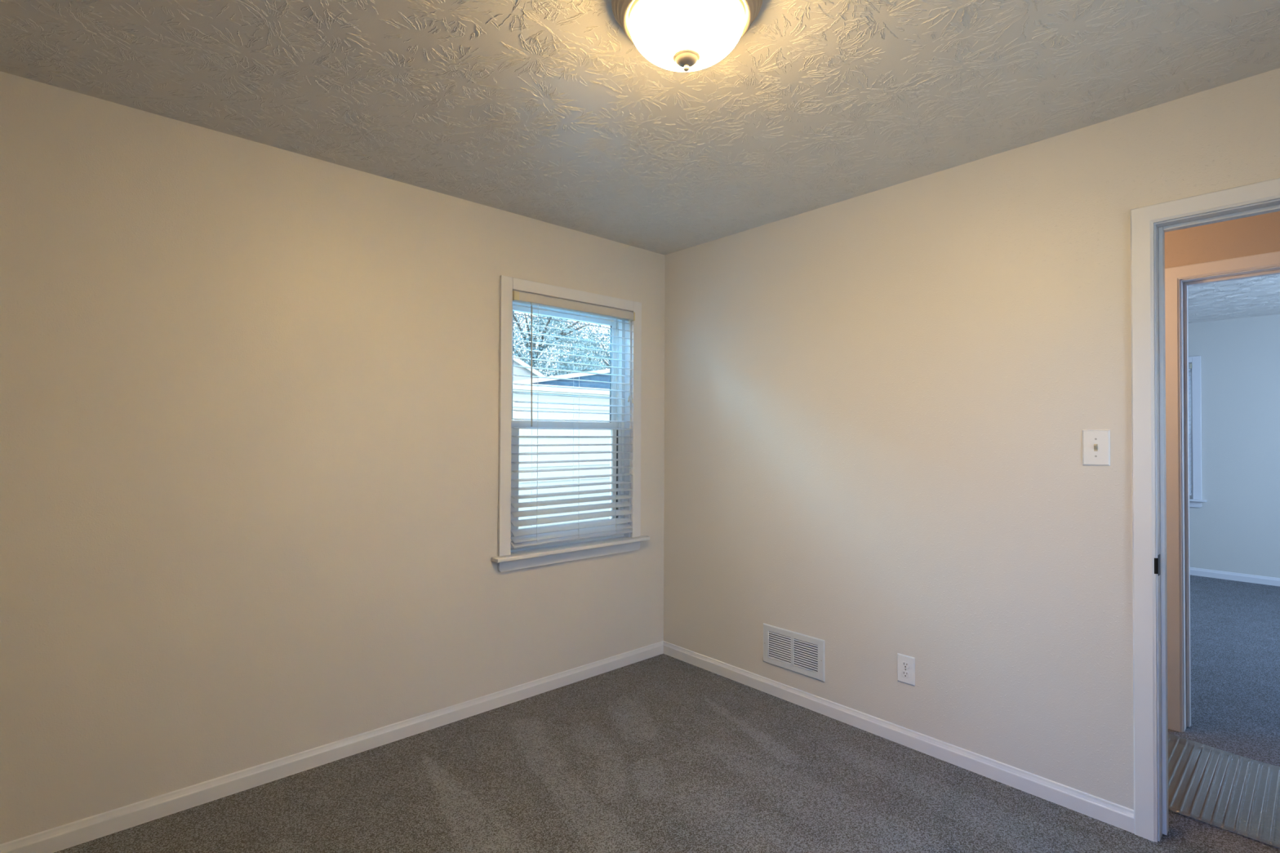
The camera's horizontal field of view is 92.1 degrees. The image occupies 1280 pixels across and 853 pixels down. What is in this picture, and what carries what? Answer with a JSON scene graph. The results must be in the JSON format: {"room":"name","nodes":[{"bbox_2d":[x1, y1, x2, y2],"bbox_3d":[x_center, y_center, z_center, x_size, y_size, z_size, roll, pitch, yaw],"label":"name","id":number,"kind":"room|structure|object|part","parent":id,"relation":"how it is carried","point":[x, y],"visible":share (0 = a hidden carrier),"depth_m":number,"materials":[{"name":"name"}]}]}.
{"room":"empty bedroom","nodes":[
{"label":"empty bedroom","id":0,"kind":"room"},
{"bbox_2d":[0,71,665,844],"bbox_3d":[-1.049,0.145,2.815,3.320,2.540,0.160,1,-1,-42],"label":"wall","id":1,"kind":"structure","parent":0,"point":[249,389],"depth_m":2.31,"materials":[{"name":"white paint"}]},
{"bbox_2d":[0,640,663,852],"bbox_3d":[-0.982,1.330,2.749,3.040,0.077,0.012,1,-1,-42],"label":"baseboard","id":2,"kind":"structure","parent":1,"relation":"attached to","point":[64,837],"depth_m":2.40,"materials":[{"name":"white paint"}]},
{"bbox_2d":[491,275,649,572],"bbox_3d":[-0.380,-0.009,3.374,0.998,1.456,0.217,1,-1,-42],"label":"window","id":3,"kind":"structure","parent":1,"relation":"in","point":[508,558],"depth_m":3.34,"materials":[{"name":"white paint"}]},
{"bbox_3d":[-0.418,-0.319,3.420,0.738,0.645,0.028,1,-1,-42],"label":"sash","id":4,"kind":"part","parent":3,"relation":"part of","materials":[{"name":"white plastic"}]},
{"bbox_3d":[-0.395,0.300,3.383,0.738,0.653,0.026,1,-1,-42],"label":"sash","id":5,"kind":"part","parent":3,"relation":"part of","materials":[{"name":"white plastic"}]},
{"bbox_3d":[-0.419,-0.001,3.415,0.800,1.353,0.105,1,-1,-42],"label":"frame","id":6,"kind":"part","parent":3,"relation":"part of","materials":[{"name":"white plastic"}]},
{"bbox_2d":[511,290,635,548],"bbox_3d":[-0.342,-0.030,3.329,0.798,1.278,0.078,1,-1,-42],"label":"window blind","id":7,"kind":"object","parent":3,"relation":"attached to","point":[527,537],"visible":0.94,"depth_m":3.29,"materials":[{"name":"white plastic"}]},
{"bbox_3d":[-0.539,-0.014,3.158,0.002,1.227,0.053,1,-1,-42],"label":"ladder cord","id":8,"kind":"part","parent":7,"relation":"part of","materials":[{"name":"white fabric"}]},
{"bbox_3d":[-0.525,-0.018,3.165,0.001,1.219,0.002,0,-1,6],"label":"lift cord","id":9,"kind":"part","parent":7,"relation":"part of","materials":[{"name":"white fabric"}]},
{"bbox_3d":[-0.347,0.595,3.325,0.776,0.012,0.050,1,23,-42],"label":"rail","id":10,"kind":"part","parent":7,"relation":"part of","materials":[{"name":"white plastic"}]},
{"bbox_3d":[-0.344,-0.011,3.333,0.002,1.227,0.053,1,-1,-42],"label":"ladder cord","id":11,"kind":"part","parent":7,"relation":"part of","materials":[{"name":"white fabric"}]},
{"bbox_3d":[-0.150,-0.008,3.509,0.002,1.227,0.053,1,-1,-42],"label":"ladder cord","id":12,"kind":"part","parent":7,"relation":"part of","materials":[{"name":"white fabric"}]},
{"bbox_3d":[-0.136,-0.011,3.516,0.001,1.219,0.002,0,-1,6],"label":"lift cord","id":13,"kind":"part","parent":7,"relation":"part of","materials":[{"name":"white fabric"}]},
{"bbox_3d":[-0.057,-0.394,3.554,0.020,0.450,0.007,1,-1,-38],"label":"pull cord","id":14,"kind":"part","parent":7,"relation":"part of","materials":[{"name":"white plastic"}]},
{"bbox_2d":[0,0,1279,254],"bbox_3d":[0.120,-1.124,1.571,3.040,0.084,3.270,1,-1,-42],"label":"ceiling","id":15,"kind":"structure","parent":0,"point":[547,111],"depth_m":1.94,"materials":[{"name":"white paint"}]},
{"bbox_2d":[611,0,762,71],"bbox_3d":[0.118,-0.995,1.570,0.383,0.182,0.383,1,-1,-42],"label":"ceiling light","id":16,"kind":"object","parent":15,"relation":"attached to","point":[673,35],"visible":1,"depth_m":1.51,"materials":[{"name":"white glass"}]},
{"bbox_2d":[54,574,1279,852],"bbox_3d":[2.510,1.381,2.847,8.680,0.001,4.858,1,-1,-42],"label":"floor","id":17,"kind":"structure","parent":0,"point":[660,753],"depth_m":2.35,"materials":[{"name":"grey carpet"}]},
{"bbox_2d":[1168,733,1279,848],"bbox_3d":[2.235,1.361,2.324,0.701,0.014,2.549,1,-1,-42],"label":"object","id":18,"kind":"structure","parent":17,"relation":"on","point":[1235,793],"depth_m":2.32,"materials":[{"name":"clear plastic"}]},
{"bbox_2d":[663,67,1279,809],"bbox_3d":[1.689,0.149,2.167,0.120,2.540,4.470,1,-1,-42],"label":"wall","id":19,"kind":"structure","parent":0,"point":[878,404],"depth_m":2.55,"materials":[{"name":"white paint"}]},
{"bbox_2d":[763,623,825,681],"bbox_3d":[0.762,1.124,3.082,0.009,0.197,0.358,1,-1,-42],"label":"air vent","id":20,"kind":"object","parent":19,"relation":"in","point":[799,653],"visible":1,"depth_m":3.07,"materials":[{"name":"white metal"}]},
{"bbox_2d":[663,640,1133,833],"bbox_3d":[0.901,1.341,2.921,0.012,0.077,2.278,1,-1,-42],"label":"baseboard","id":21,"kind":"structure","parent":19,"relation":"attached to","point":[1115,815],"depth_m":2.57,"materials":[{"name":"white paint"}]},
{"bbox_2d":[897,653,915,686],"bbox_3d":[1.145,1.048,2.658,0.009,0.120,0.076,1,-1,-42],"label":"electrical outlet","id":22,"kind":"object","parent":19,"relation":"attached to","point":[905,664],"visible":1,"depth_m":2.65,"materials":[{"name":"white plastic"}]},
{"bbox_2d":[901,670,909,678],"bbox_3d":[1.143,1.067,2.656,0.003,0.028,0.034,1,-1,-42],"label":"receptacle","id":23,"kind":"object","parent":22,"relation":"attached to","point":[904,673],"depth_m":2.66,"materials":[{"name":"white plastic"}]},
{"bbox_2d":[901,661,909,669],"bbox_3d":[1.144,1.028,2.656,0.003,0.028,0.034,1,-1,-42],"label":"receptacle","id":24,"kind":"object","parent":22,"relation":"attached to","point":[904,664],"depth_m":2.66,"materials":[{"name":"white plastic"}]},
{"bbox_2d":[1082,429,1110,466],"bbox_3d":[1.599,0.074,2.164,0.019,0.126,0.080,1,-1,-42],"label":"light switch","id":25,"kind":"object","parent":19,"relation":"attached to","point":[1095,442],"visible":1,"depth_m":2.17,"materials":[{"name":"white plastic"}]},
{"bbox_2d":[1130,177,1279,842],"bbox_3d":[2.019,0.314,1.798,0.152,2.110,0.902,1,-1,-42],"label":"door frame","id":26,"kind":"structure","parent":19,"relation":"in","point":[1149,224],"depth_m":2.06,"materials":[{"name":"white paint"}]},
{"bbox_3d":[1.723,0.461,2.050,0.050,0.068,0.009,1,-1,-32],"label":"strike plate","id":27,"kind":"part","parent":26,"relation":"part of","materials":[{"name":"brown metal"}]},
{"bbox_2d":[1164,211,1279,268],"bbox_3d":[2.621,0.160,2.716,0.120,2.540,4.500,1,-1,-42],"label":"wall","id":28,"kind":"structure","parent":0,"point":[1260,233],"depth_m":2.71,"materials":[{"name":"beige paint"}]},
{"bbox_2d":[1164,250,1279,732],"bbox_3d":[2.764,0.325,2.554,0.152,2.114,0.897,1,-1,-42],"label":"door frame","id":29,"kind":"structure","parent":28,"relation":"in","point":[1177,279],"depth_m":2.81,"materials":[{"name":"white paint"}]},
{"bbox_2d":[1187,274,1279,323],"bbox_3d":[4.125,-1.071,4.252,4.140,0.084,3.950,1,-1,-42],"label":"ceiling","id":30,"kind":"structure","parent":0,"point":[1256,296],"depth_m":4.95,"materials":[{"name":"white paint"}]},
{"bbox_2d":[1188,314,1279,577],"bbox_3d":[5.716,0.212,5.674,0.160,2.540,4.350,1,-1,-42],"label":"wall","id":31,"kind":"structure","parent":0,"point":[1237,530],"depth_m":5.72,"materials":[{"name":"white paint"}]},
{"bbox_2d":[1188,355,1206,507],"bbox_3d":[5.114,0.054,6.296,0.217,1.456,0.998,1,-1,-42],"label":"window","id":32,"kind":"structure","parent":31,"relation":"in","point":[1195,499],"depth_m":5.94,"materials":[{"name":"white paint"}]},
{"bbox_2d":[1188,363,1191,495],"bbox_3d":[5.075,0.033,6.263,0.061,1.279,0.798,1,-1,-42],"label":"window blind","id":33,"kind":"object","parent":32,"relation":"attached to","point":[1190,364],"visible":0.15,"depth_m":5.97,"materials":[{"name":"white plastic"}]},
{"bbox_3d":[5.154,0.062,6.334,0.105,1.353,0.800,1,-1,-42],"label":"frame","id":34,"kind":"part","parent":32,"relation":"part of","materials":[{"name":"white plastic"}]},
{"bbox_3d":[5.072,0.014,6.260,0.018,1.378,0.928,1,-1,-42],"label":"casing","id":35,"kind":"part","parent":32,"relation":"part of","materials":[{"name":"white paint"}]},
{"bbox_2d":[1190,567,1279,586],"bbox_3d":[5.647,1.397,5.601,0.012,0.077,3.950,1,-1,-42],"label":"baseboard","id":36,"kind":"structure","parent":31,"relation":"attached to","point":[1254,579],"depth_m":5.72,"materials":[{"name":"white paint"}]},
{"label":"outside","id":37,"kind":"structure","parent":0,"visible":0},
{"bbox_3d":[-7.556,2.454,27.234,48.000,0.100,44.820,1,-1,-42],"label":"ground","id":38,"kind":"structure","parent":37,"visible":0},
{"bbox_2d":[512,355,546,381],"bbox_3d":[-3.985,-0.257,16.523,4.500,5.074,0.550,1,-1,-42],"label":"gabled house","id":39,"kind":"structure","parent":38,"relation":"on","point":[516,362],"depth_m":16.93,"materials":[{"name":"grey"}]},
{"bbox_2d":[512,368,609,389],"bbox_3d":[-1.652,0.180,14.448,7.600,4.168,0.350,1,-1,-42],"label":"house","id":40,"kind":"structure","parent":38,"relation":"on","point":[586,376],"depth_m":14.51,"materials":[{"name":"blue"}]},
{"bbox_2d":[512,382,610,528],"bbox_3d":[-2.409,0.839,9.600,9.200,2.717,4.130,1,-1,-42],"label":"garage","id":41,"kind":"structure","parent":38,"relation":"on","point":[521,388],"depth_m":8.17,"materials":[{"name":"grey"}]},
{"bbox_2d":[513,311,609,377],"bbox_3d":[-3.777,-1.678,21.218,5.701,8.051,4.916,0,-1,14],"label":"tree","id":42,"kind":"object","parent":38,"relation":"on","point":[548,322],"visible":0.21,"depth_m":20.95,"materials":[{"name":"grey plant"}]},
{"bbox_2d":[513,315,609,376],"bbox_3d":[-4.200,-2.701,33.384,9.162,10.409,10.424,0,-1,31],"label":"tree","id":43,"kind":"object","parent":38,"relation":"on","point":[553,348],"visible":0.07,"depth_m":33.44,"materials":[{"name":"grey plant"}]},
{"bbox_2d":[551,322,609,373],"bbox_3d":[-1.017,-1.316,26.408,5.334,7.486,5.584,1,-1,-42],"label":"tree","id":44,"kind":"object","parent":38,"relation":"on","point":[594,345],"visible":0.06,"depth_m":25.68,"materials":[{"name":"grey plant"}]}
]}

